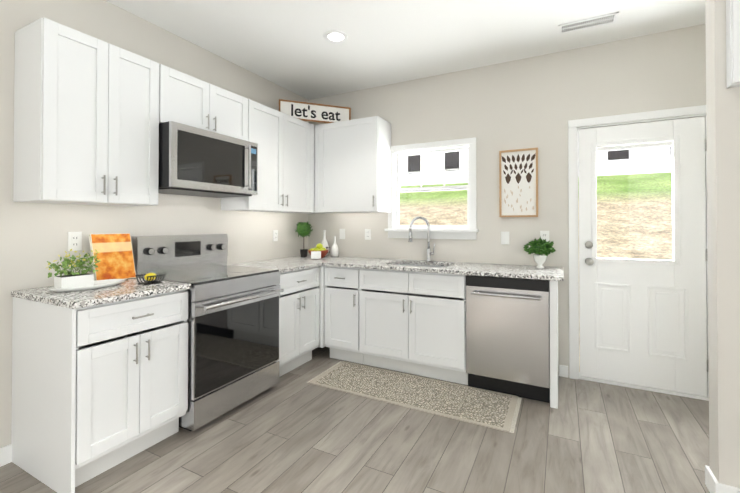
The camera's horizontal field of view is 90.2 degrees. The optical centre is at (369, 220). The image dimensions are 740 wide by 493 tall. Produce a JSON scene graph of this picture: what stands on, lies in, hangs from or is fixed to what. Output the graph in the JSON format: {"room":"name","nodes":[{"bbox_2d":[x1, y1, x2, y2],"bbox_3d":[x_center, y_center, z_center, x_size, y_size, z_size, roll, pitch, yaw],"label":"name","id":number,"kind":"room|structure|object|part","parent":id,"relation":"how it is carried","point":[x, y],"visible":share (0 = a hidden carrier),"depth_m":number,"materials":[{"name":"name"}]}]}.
{"room":"kitchen","nodes":[
{"label":"kitchen","id":0,"kind":"room"},
{"bbox_2d":[0,0,307,447],"bbox_3d":[-2.077,-0.074,1.837,0.120,2.730,5.880,0,-1,27],"label":"wall","id":1,"kind":"structure","parent":0,"point":[33,238],"depth_m":2.38,"materials":[{"name":"white paint"}]},
{"bbox_2d":[0,444,11,466],"bbox_3d":[-2.617,1.232,0.641,0.014,0.095,3.040,0,-1,27],"label":"baseboard","id":2,"kind":"structure","parent":1,"relation":"attached to","point":[6,451],"depth_m":1.95,"materials":[{"name":"white wood"}]},
{"bbox_2d":[68,232,81,250],"bbox_3d":[-1.793,0.125,2.240,0.008,0.114,0.070,0,-1,27],"label":"electrical outlet","id":3,"kind":"object","parent":1,"relation":"attached to","point":[74,241],"visible":1,"depth_m":2.24,"materials":[{"name":"white plastic"}]},
{"bbox_2d":[13,17,158,206],"bbox_3d":[-1.628,-0.561,2.180,0.358,0.922,0.603,0,-1,27],"label":"upper cabinet","id":4,"kind":"object","parent":1,"relation":"attached to","point":[86,119],"visible":1,"depth_m":2.00,"materials":[{"name":"white wood"}]},
{"bbox_2d":[159,64,247,140],"bbox_3d":[-1.313,-0.824,2.788,0.358,0.384,0.756,0,-1,27],"label":"upper cabinet","id":5,"kind":"object","parent":1,"relation":"attached to","point":[186,99],"visible":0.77,"depth_m":2.66,"materials":[{"name":"white wood"}]},
{"bbox_2d":[158,121,257,197],"bbox_3d":[-1.258,-0.414,2.756,0.481,0.428,0.748,0,-1,27],"label":"microwave","id":6,"kind":"object","parent":5,"relation":"attached to","point":[194,161],"visible":0.92,"depth_m":2.57,"materials":[{"name":"silver metal"}]},
{"bbox_2d":[221,99,313,212],"bbox_3d":[-0.925,-0.548,3.531,0.358,0.922,0.915,0,-1,27],"label":"upper cabinet","id":7,"kind":"object","parent":1,"relation":"attached to","point":[284,142],"visible":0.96,"depth_m":3.40,"materials":[{"name":"white wood"}]},
{"bbox_2d":[273,230,277,240],"bbox_3d":[-0.976,0.155,3.810,0.008,0.114,0.070,0,-1,27],"label":"electrical outlet","id":8,"kind":"object","parent":1,"relation":"attached to","point":[275,235],"visible":1,"depth_m":3.80,"materials":[{"name":"white plastic"}]},
{"bbox_2d":[0,346,709,492],"bbox_3d":[0.017,1.311,0.735,4.840,0.060,5.880,0,-1,27],"label":"floor","id":9,"kind":"structure","parent":0,"point":[293,431],"depth_m":2.08,"materials":[{"name":"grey wood"}]},
{"bbox_2d":[11,289,187,492],"bbox_3d":[-1.496,0.853,2.096,0.658,0.882,0.600,0,-1,27],"label":"base cabinet","id":10,"kind":"object","parent":9,"relation":"on","point":[131,377],"depth_m":1.87,"materials":[{"name":"white wood"}]},
{"bbox_3d":[-1.645,0.850,1.846,0.625,0.882,0.017,0,-1,27],"label":"base cabinet end panel","id":11,"kind":"part","parent":10,"relation":"part of","materials":[{"name":"white wood"}]},
{"bbox_2d":[11,278,190,308],"bbox_3d":[-1.502,0.394,2.100,0.647,0.030,0.609,0,-1,27],"label":"countertop","id":12,"kind":"structure","parent":10,"relation":"on","point":[130,288],"depth_m":1.93,"materials":[{"name":"stone"}]},
{"bbox_2d":[46,249,125,291],"bbox_3d":[-1.587,0.266,2.081,0.210,0.222,0.380,0,-1,27],"label":"potted plant","id":13,"kind":"object","parent":12,"relation":"on","point":[69,281],"visible":1,"depth_m":2.02,"materials":[{"name":"green plant"}]},
{"bbox_2d":[46,249,100,287],"bbox_3d":[-1.629,0.262,2.036,0.176,0.215,0.238,0,-1,27],"label":"flower planter","id":14,"kind":"object","parent":13,"relation":"on","point":[70,279],"depth_m":2.01,"materials":[{"name":"white ceramic"}]},
{"bbox_2d":[89,233,135,280],"bbox_3d":[-1.639,0.231,2.353,0.094,0.296,0.235,0,-1,27],"label":"cookbook","id":15,"kind":"object","parent":12,"relation":"on","point":[115,255],"visible":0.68,"depth_m":2.34,"materials":[{"name":"orange paper"}]},
{"bbox_2d":[135,273,165,284],"bbox_3d":[-1.319,0.346,2.217,0.117,0.066,0.112,0,-1,27],"label":"wire basket","id":16,"kind":"object","parent":12,"relation":"on","point":[149,278],"visible":1,"depth_m":2.20,"materials":[{"name":"black metal"}]},
{"bbox_2d":[131,234,283,430],"bbox_3d":[-1.139,0.704,2.683,0.717,1.190,0.756,0,-1,27],"label":"range","id":17,"kind":"object","parent":9,"relation":"on","point":[233,336],"visible":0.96,"depth_m":2.53,"materials":[{"name":"silver metal"}]},
{"bbox_2d":[276,267,319,376],"bbox_3d":[-0.866,0.864,3.307,0.658,0.882,0.590,0,-1,27],"label":"base cabinet","id":18,"kind":"object","parent":9,"relation":"on","point":[299,319],"visible":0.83,"depth_m":3.17,"materials":[{"name":"white wood"}]},
{"bbox_2d":[227,260,322,272],"bbox_3d":[-0.873,0.406,3.304,0.650,0.030,0.575,0,-1,27],"label":"countertop","id":19,"kind":"structure","parent":18,"relation":"on","point":[283,266],"depth_m":3.27,"materials":[{"name":"stone"}]},
{"bbox_2d":[318,266,325,347],"bbox_3d":[-0.581,0.806,3.862,0.652,0.757,0.647,0,-1,27],"label":"cabinet end panel","id":20,"kind":"object","parent":9,"relation":"on","point":[322,286],"depth_m":3.44,"materials":[{"name":"white wood"}]},
{"bbox_2d":[325,266,363,363],"bbox_3d":[-0.127,0.867,3.619,0.367,0.882,0.658,0,-1,27],"label":"base cabinet","id":21,"kind":"object","parent":9,"relation":"on","point":[342,289],"visible":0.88,"depth_m":3.37,"materials":[{"name":"white wood"}]},
{"bbox_2d":[359,263,467,384],"bbox_3d":[0.453,0.864,3.317,0.935,0.882,0.658,0,-1,27],"label":"base cabinet","id":22,"kind":"object","parent":9,"relation":"on","point":[411,322],"visible":0.96,"depth_m":3.04,"materials":[{"name":"white wood"}]},
{"bbox_2d":[270,216,563,280],"bbox_3d":[0.295,0.285,3.399,2.637,0.653,0.669,0,-1,27],"label":"countertop","id":23,"kind":"structure","parent":22,"relation":"on","point":[429,266],"depth_m":3.14,"materials":[{"name":"stone"}]},
{"bbox_2d":[295,221,312,256],"bbox_3d":[-0.724,0.201,4.027,0.200,0.389,0.206,0,-1,27],"label":"topiary plant","id":24,"kind":"object","parent":23,"relation":"on","point":[303,230],"visible":1,"depth_m":3.99,"materials":[{"name":"green plant"}]},
{"bbox_2d":[311,251,320,258],"bbox_3d":[-0.546,0.351,3.732,0.100,0.080,0.033,0,-1,-9],"label":"place card","id":25,"kind":"object","parent":23,"relation":"on","point":[315,254],"visible":0.96,"depth_m":3.72,"materials":[{"name":"white paper"}]},
{"bbox_2d":[308,243,327,257],"bbox_3d":[-0.545,0.318,3.889,0.216,0.153,0.216,0,-1,27],"label":"fruit bowl","id":26,"kind":"object","parent":23,"relation":"on","point":[322,249],"visible":0.73,"depth_m":3.85,"materials":[{"name":"brown"}]},
{"bbox_2d":[321,230,329,256],"bbox_3d":[-0.504,0.251,4.077,0.114,0.290,0.116,0,-1,27],"label":"bottle","id":27,"kind":"object","parent":23,"relation":"on","point":[324,242],"visible":0.46,"depth_m":4.06,"materials":[{"name":"white ceramic"}]},
{"bbox_2d":[331,236,338,256],"bbox_3d":[-0.384,0.283,4.025,0.084,0.225,0.084,0,-1,27],"label":"bottle","id":28,"kind":"object","parent":23,"relation":"on","point":[334,250],"visible":1,"depth_m":4.00,"materials":[{"name":"white ceramic"}]},
{"bbox_2d":[396,264,446,267],"bbox_3d":[0.454,0.516,3.339,0.574,0.190,0.404,0,-1,27],"label":"sink basin","id":29,"kind":"object","parent":23,"relation":"in","point":[425,265],"depth_m":3.51,"materials":[{"name":"silver metal"}]},
{"bbox_2d":[408,216,434,260],"bbox_3d":[0.499,0.175,3.513,0.219,0.431,0.201,0,-1,27],"label":"faucet","id":30,"kind":"object","parent":23,"relation":"on","point":[429,253],"depth_m":3.54,"materials":[{"name":"silver metal"}]},
{"bbox_2d":[523,236,555,267],"bbox_3d":[1.385,0.257,3.015,0.246,0.259,0.247,0,-1,27],"label":"potted plant","id":31,"kind":"object","parent":23,"relation":"on","point":[539,247],"visible":1,"depth_m":2.98,"materials":[{"name":"green plant"}]},
{"bbox_2d":[307,361,521,432],"bbox_3d":[0.300,1.296,2.830,1.560,0.008,0.518,0,-1,27],"label":"rug","id":32,"kind":"object","parent":9,"relation":"on","point":[487,408],"visible":1,"depth_m":2.74,"materials":[{"name":"beige fabric"}]},
{"bbox_2d":[466,275,549,402],"bbox_3d":[1.123,0.862,2.952,0.576,0.880,0.686,0,-1,27],"label":"dishwasher","id":33,"kind":"object","parent":9,"relation":"on","point":[507,335],"visible":0.88,"depth_m":2.70,"materials":[{"name":"silver metal"}]},
{"bbox_2d":[550,280,558,408],"bbox_3d":[1.418,0.860,2.833,0.048,0.882,0.625,0,-1,27],"label":"cabinet end panel","id":34,"kind":"object","parent":9,"relation":"on","point":[554,366],"depth_m":2.56,"materials":[{"name":"white wood"}]},
{"bbox_2d":[106,0,705,99],"bbox_3d":[0.017,-1.489,0.761,4.840,0.080,5.880,0,-1,27],"label":"ceiling","id":35,"kind":"structure","parent":0,"point":[285,44],"depth_m":2.79,"materials":[{"name":"white paint"}]},
{"bbox_2d":[324,30,347,43],"bbox_3d":[-0.265,-1.423,2.863,0.190,0.012,0.190,0,-1,27],"label":"recessed light","id":36,"kind":"object","parent":35,"relation":"in","point":[335,36],"visible":0.98,"depth_m":2.85,"materials":[{"name":"white"}]},
{"bbox_2d":[559,12,618,34],"bbox_3d":[1.576,-1.428,2.675,0.370,0.006,0.145,0,-1,27],"label":"ceiling vent","id":37,"kind":"object","parent":35,"relation":"in","point":[601,20],"visible":1,"depth_m":2.67,"materials":[{"name":"white metal"}]},
{"bbox_2d":[308,24,705,376],"bbox_3d":[1.346,-0.060,3.303,4.600,2.730,0.120,0,-1,27],"label":"wall","id":38,"kind":"structure","parent":0,"point":[539,102],"depth_m":3.25,"materials":[{"name":"white paint"}]},
{"bbox_2d":[340,229,344,238],"bbox_3d":[-0.308,0.148,4.087,0.070,0.114,0.009,0,-1,27],"label":"electrical outlet","id":39,"kind":"object","parent":38,"relation":"attached to","point":[342,233],"visible":1,"depth_m":4.08,"materials":[{"name":"white plastic"}]},
{"bbox_2d":[301,116,390,213],"bbox_3d":[-0.331,-0.544,3.908,1.060,0.922,0.358,0,-1,27],"label":"upper cabinet","id":40,"kind":"object","parent":38,"relation":"attached to","point":[352,166],"visible":0.92,"depth_m":3.70,"materials":[{"name":"white wood"}]},
{"bbox_2d":[279,99,350,122],"bbox_3d":[-0.552,-1.100,3.763,0.740,0.185,0.022,0,-1,-21],"label":"eat sign","id":41,"kind":"object","parent":40,"relation":"on","point":[313,112],"visible":1,"depth_m":3.76,"materials":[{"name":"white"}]},
{"bbox_2d":[365,229,370,239],"bbox_3d":[-0.024,0.146,3.940,0.070,0.114,0.008,0,-1,27],"label":"electrical outlet","id":42,"kind":"object","parent":38,"relation":"attached to","point":[367,234],"visible":1,"depth_m":3.94,"materials":[{"name":"white plastic"}]},
{"bbox_2d":[384,137,478,239],"bbox_3d":[0.604,-0.295,3.657,0.937,0.948,0.180,0,-1,27],"label":"window","id":43,"kind":"structure","parent":38,"relation":"in","point":[469,233],"depth_m":3.62,"materials":[{"name":"white"}]},
{"bbox_3d":[0.619,-0.316,3.686,0.761,0.770,0.065,0,-1,27],"label":"window sash","id":44,"kind":"part","parent":43,"relation":"part of","materials":[{"name":"clear glass"}]},
{"bbox_2d":[398,150,467,224],"bbox_3d":[0.619,-0.316,3.686,0.713,0.722,0.029,0,-1,27],"label":"panel","id":45,"kind":"object","parent":43,"relation":"attached to","point":[436,190],"visible":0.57,"depth_m":3.67,"materials":[{"name":"clear glass"}]},
{"bbox_2d":[501,232,508,243],"bbox_3d":[1.209,0.155,3.298,0.070,0.114,0.009,0,-1,27],"label":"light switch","id":46,"kind":"object","parent":38,"relation":"attached to","point":[504,237],"visible":1,"depth_m":3.30,"materials":[{"name":"white plastic"}]},
{"bbox_2d":[499,148,537,216],"bbox_3d":[1.305,-0.328,3.242,0.315,0.595,0.028,0,-1,27],"label":"art panel","id":47,"kind":"object","parent":38,"relation":"attached to","point":[518,182],"visible":1,"depth_m":3.24,"materials":[{"name":"white paper"}]},
{"bbox_2d":[540,231,548,241],"bbox_3d":[1.493,0.144,3.151,0.070,0.114,0.008,0,-1,27],"label":"electrical outlet","id":48,"kind":"object","parent":38,"relation":"attached to","point":[544,235],"visible":0.77,"depth_m":3.15,"materials":[{"name":"white plastic"}]},
{"bbox_2d":[568,105,708,400],"bbox_3d":[2.103,0.234,2.896,0.955,2.135,0.138,0,-1,27],"label":"door frame","id":49,"kind":"structure","parent":38,"relation":"attached to","point":[574,126],"depth_m":3.03,"materials":[{"name":"white wood"}]},
{"bbox_2d":[578,116,707,395],"bbox_3d":[2.083,0.259,2.849,0.813,2.034,0.112,0,-1,27],"label":"entry door","id":50,"kind":"structure","parent":38,"relation":"in","point":[642,322],"depth_m":2.82,"materials":[{"name":"white wood"}]},
{"bbox_3d":[1.775,0.265,2.984,0.060,0.195,0.068,0,-1,27],"label":"entry door knob","id":51,"kind":"part","parent":50,"relation":"part of","materials":[{"name":"silver metal"}]},
{"bbox_2d":[705,0,739,487],"bbox_3d":[2.213,-0.078,1.437,1.340,2.730,0.120,0,-1,27],"label":"wall","id":52,"kind":"structure","parent":0,"point":[723,160],"depth_m":1.68,"materials":[{"name":"white paint"}]},
{"bbox_2d":[705,465,714,489],"bbox_3d":[2.238,1.240,1.487,1.354,0.095,0.014,0,-1,27],"label":"baseboard","id":53,"kind":"structure","parent":52,"relation":"attached to","point":[708,473],"depth_m":1.76,"materials":[{"name":"white wood"}]},
{"bbox_2d":[711,477,739,492],"bbox_3d":[2.177,1.239,1.370,1.354,0.095,0.017,0,-1,27],"label":"baseboard","id":54,"kind":"structure","parent":52,"relation":"attached to","point":[712,484],"depth_m":1.67,"materials":[{"name":"white wood"}]},
{"bbox_2d":[726,0,739,87],"bbox_3d":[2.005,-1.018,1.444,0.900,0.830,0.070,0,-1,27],"label":"wall cabinet","id":55,"kind":"object","parent":52,"relation":"attached to","point":[732,43],"visible":1,"depth_m":1.62,"materials":[{"name":"white wood"}]},
{"label":"outside","id":56,"kind":"structure","parent":0,"visible":0},
{"bbox_2d":[399,172,672,371],"bbox_3d":[5.687,-0.178,11.214,55.000,4.116,16.960,0,-1,27],"label":"ground","id":57,"kind":"structure","parent":56,"point":[450,210],"depth_m":11.76,"materials":[{"name":"beige soil"}]},
{"bbox_2d":[400,146,671,185],"bbox_3d":[14.378,-9.403,26.924,63.000,15.834,19.780,0,-1,27],"label":"house","id":58,"kind":"structure","parent":57,"relation":"on","point":[607,160],"depth_m":18.01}
]}

